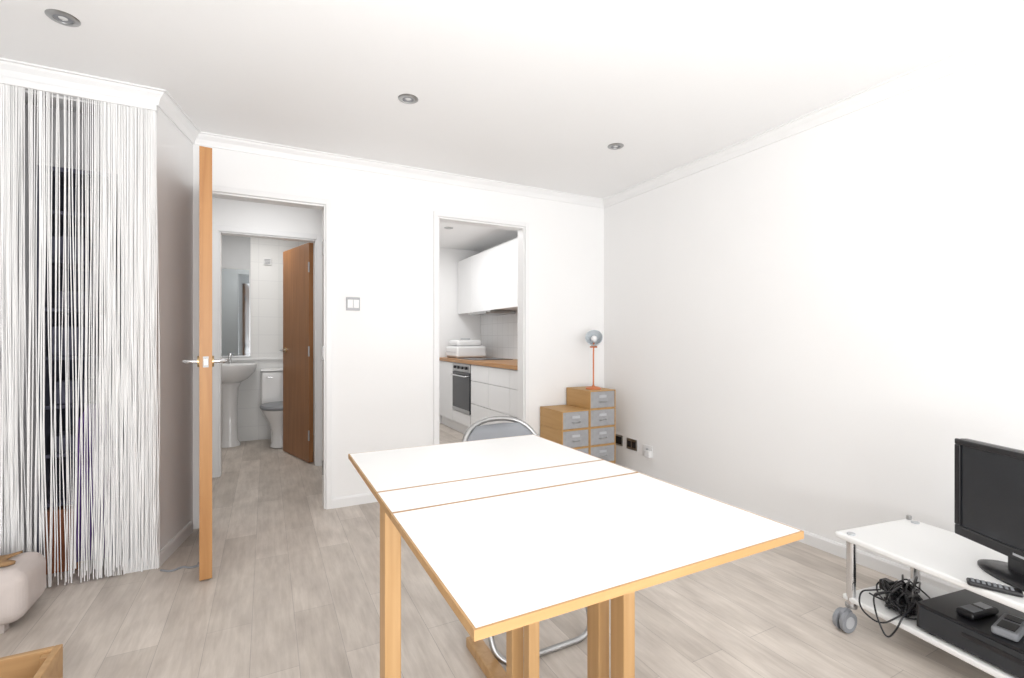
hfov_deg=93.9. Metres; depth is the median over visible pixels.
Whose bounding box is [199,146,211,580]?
door
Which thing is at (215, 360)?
lever
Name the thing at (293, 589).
floor
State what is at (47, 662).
wooden crate
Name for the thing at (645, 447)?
wall socket
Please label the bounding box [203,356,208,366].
latch plate
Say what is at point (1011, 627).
cordless phone
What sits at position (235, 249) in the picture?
wall
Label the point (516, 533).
table
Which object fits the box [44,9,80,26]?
recessed light
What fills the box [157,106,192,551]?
wall
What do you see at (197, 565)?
cable
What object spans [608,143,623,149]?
recessed light
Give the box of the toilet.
[260,368,282,448]
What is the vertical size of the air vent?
0.080 m
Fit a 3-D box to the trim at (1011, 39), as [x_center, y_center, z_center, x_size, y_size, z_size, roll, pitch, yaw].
[0.170,-1.167,0.610,4.361,0.065,5.730,0,0,-27]
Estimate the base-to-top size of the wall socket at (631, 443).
0.086 m
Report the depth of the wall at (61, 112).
2.44 m
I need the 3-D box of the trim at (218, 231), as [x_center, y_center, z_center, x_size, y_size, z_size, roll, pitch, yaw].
[-2.054,0.098,4.052,0.820,2.025,0.114,0,0,-27]
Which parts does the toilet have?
seat, cistern lid, bowl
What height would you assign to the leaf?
1.962 m
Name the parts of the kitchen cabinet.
door, door, door, door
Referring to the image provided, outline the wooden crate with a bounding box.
[0,644,62,677]
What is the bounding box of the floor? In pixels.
[0,423,995,677]
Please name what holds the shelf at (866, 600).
attached to the trolley
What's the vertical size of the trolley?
0.375 m
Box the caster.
[839,607,852,619]
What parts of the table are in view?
leg, panel, panel, leg, leg, panel, leg, leg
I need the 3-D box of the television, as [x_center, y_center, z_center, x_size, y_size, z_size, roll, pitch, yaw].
[1.592,0.548,1.458,0.160,0.401,0.445,0,0,0]
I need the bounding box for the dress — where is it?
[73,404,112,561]
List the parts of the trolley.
post, post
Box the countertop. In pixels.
[439,357,517,369]
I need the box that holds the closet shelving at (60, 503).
[36,165,123,574]
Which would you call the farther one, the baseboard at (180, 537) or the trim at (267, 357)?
the trim at (267, 357)
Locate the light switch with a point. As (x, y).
(352, 303)
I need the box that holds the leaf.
[283,242,312,462]
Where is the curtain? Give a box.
[0,76,159,587]
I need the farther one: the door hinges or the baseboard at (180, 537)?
the door hinges
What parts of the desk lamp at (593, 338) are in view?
stem, lamp shade, bulb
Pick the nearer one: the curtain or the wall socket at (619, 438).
the curtain
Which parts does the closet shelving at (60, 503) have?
panel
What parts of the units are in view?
door, drawer, drawer, drawer, drawer, drawer, drawer, drawer, drawer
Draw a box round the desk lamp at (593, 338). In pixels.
[585,330,602,389]
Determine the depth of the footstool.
1.83 m
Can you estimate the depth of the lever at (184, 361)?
2.21 m
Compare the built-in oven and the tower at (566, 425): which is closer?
the tower at (566, 425)
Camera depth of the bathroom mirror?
5.14 m
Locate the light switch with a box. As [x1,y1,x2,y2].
[346,297,359,310]
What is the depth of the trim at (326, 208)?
3.11 m
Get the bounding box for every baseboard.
[126,521,192,572]
[332,493,377,508]
[617,464,963,592]
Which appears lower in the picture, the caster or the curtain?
the caster
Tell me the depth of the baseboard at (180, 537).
2.46 m
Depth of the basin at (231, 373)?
4.81 m
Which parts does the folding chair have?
backrest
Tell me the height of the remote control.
0.016 m
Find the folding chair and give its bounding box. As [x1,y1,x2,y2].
[462,416,586,664]
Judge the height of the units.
0.872 m
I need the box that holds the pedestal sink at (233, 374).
[222,353,256,447]
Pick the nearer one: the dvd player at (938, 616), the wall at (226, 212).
the dvd player at (938, 616)
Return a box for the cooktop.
[458,358,512,359]
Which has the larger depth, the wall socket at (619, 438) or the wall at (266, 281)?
the wall at (266, 281)
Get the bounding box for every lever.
[182,359,196,363]
[214,359,227,362]
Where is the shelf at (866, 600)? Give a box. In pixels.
[843,577,1018,677]
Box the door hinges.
[322,241,323,474]
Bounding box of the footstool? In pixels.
[0,550,45,633]
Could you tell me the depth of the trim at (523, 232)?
3.75 m
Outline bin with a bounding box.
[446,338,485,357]
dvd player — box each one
[916,589,1023,677]
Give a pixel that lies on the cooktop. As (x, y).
(458, 358)
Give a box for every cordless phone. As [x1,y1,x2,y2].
[956,601,998,619]
[991,613,1023,641]
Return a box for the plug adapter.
[644,450,651,457]
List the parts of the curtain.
rail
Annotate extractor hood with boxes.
[469,310,514,315]
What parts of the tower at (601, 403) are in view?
drawer, drawer, drawer, drawer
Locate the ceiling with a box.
[0,0,1023,250]
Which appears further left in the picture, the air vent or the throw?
the throw
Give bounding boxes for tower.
[540,405,589,454]
[566,386,615,463]
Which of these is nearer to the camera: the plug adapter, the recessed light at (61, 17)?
the recessed light at (61, 17)
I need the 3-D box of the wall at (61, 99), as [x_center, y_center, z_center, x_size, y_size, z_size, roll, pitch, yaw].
[-2.315,-0.045,2.071,1.276,2.310,0.080,0,0,-27]
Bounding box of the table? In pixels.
[348,434,803,677]
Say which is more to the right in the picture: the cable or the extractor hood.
the extractor hood
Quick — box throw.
[0,550,22,566]
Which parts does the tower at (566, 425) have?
drawer, drawer, drawer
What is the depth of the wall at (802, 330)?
2.47 m
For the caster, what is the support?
attached to the trolley
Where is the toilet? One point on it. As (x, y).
(271, 406)
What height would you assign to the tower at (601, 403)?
0.709 m
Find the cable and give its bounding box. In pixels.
[160,562,198,571]
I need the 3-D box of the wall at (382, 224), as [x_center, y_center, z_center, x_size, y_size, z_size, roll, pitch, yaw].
[-0.588,-0.045,3.498,3.071,2.310,0.100,0,0,-27]
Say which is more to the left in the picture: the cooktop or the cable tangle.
the cooktop
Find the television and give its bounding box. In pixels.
[954,438,1023,591]
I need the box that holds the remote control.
[966,577,1023,597]
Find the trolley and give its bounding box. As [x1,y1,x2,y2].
[832,515,1023,677]
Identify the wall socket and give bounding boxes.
[615,434,622,445]
[627,438,636,450]
[643,444,652,457]
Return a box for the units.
[439,357,517,433]
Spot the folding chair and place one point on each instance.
(518, 427)
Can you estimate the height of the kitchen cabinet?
0.700 m
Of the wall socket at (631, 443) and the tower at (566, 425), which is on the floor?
the tower at (566, 425)
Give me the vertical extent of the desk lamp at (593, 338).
0.473 m
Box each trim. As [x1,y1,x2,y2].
[0,23,1023,207]
[212,185,331,509]
[212,224,321,477]
[222,357,313,359]
[433,211,528,444]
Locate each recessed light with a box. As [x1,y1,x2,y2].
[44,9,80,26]
[398,94,417,103]
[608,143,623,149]
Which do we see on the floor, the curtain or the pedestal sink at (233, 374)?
the pedestal sink at (233, 374)
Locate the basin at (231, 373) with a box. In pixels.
[222,364,256,383]
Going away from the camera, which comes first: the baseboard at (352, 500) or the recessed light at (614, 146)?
the recessed light at (614, 146)
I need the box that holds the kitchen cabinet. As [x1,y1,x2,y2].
[458,238,517,313]
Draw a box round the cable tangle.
[858,574,929,637]
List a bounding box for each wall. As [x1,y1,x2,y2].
[0,102,110,554]
[25,90,156,557]
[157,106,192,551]
[193,145,603,528]
[212,198,321,239]
[222,235,249,268]
[222,237,313,440]
[439,248,480,422]
[481,46,1023,577]
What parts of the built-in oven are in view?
panel, door glass, control panel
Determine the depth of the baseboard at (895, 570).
2.31 m
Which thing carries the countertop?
on the units
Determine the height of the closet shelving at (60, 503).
1.920 m
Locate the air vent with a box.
[263,257,270,264]
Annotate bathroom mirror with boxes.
[222,268,249,356]
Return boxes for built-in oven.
[451,362,471,426]
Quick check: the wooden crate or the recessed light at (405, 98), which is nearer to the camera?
the wooden crate
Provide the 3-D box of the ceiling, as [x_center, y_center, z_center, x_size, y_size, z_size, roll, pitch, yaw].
[-0.456,-1.250,1.762,4.800,0.100,8.750,0,0,-27]
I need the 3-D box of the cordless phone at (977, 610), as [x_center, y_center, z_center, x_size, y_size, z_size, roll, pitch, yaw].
[1.511,0.881,1.552,0.130,0.024,0.050,0,0,-17]

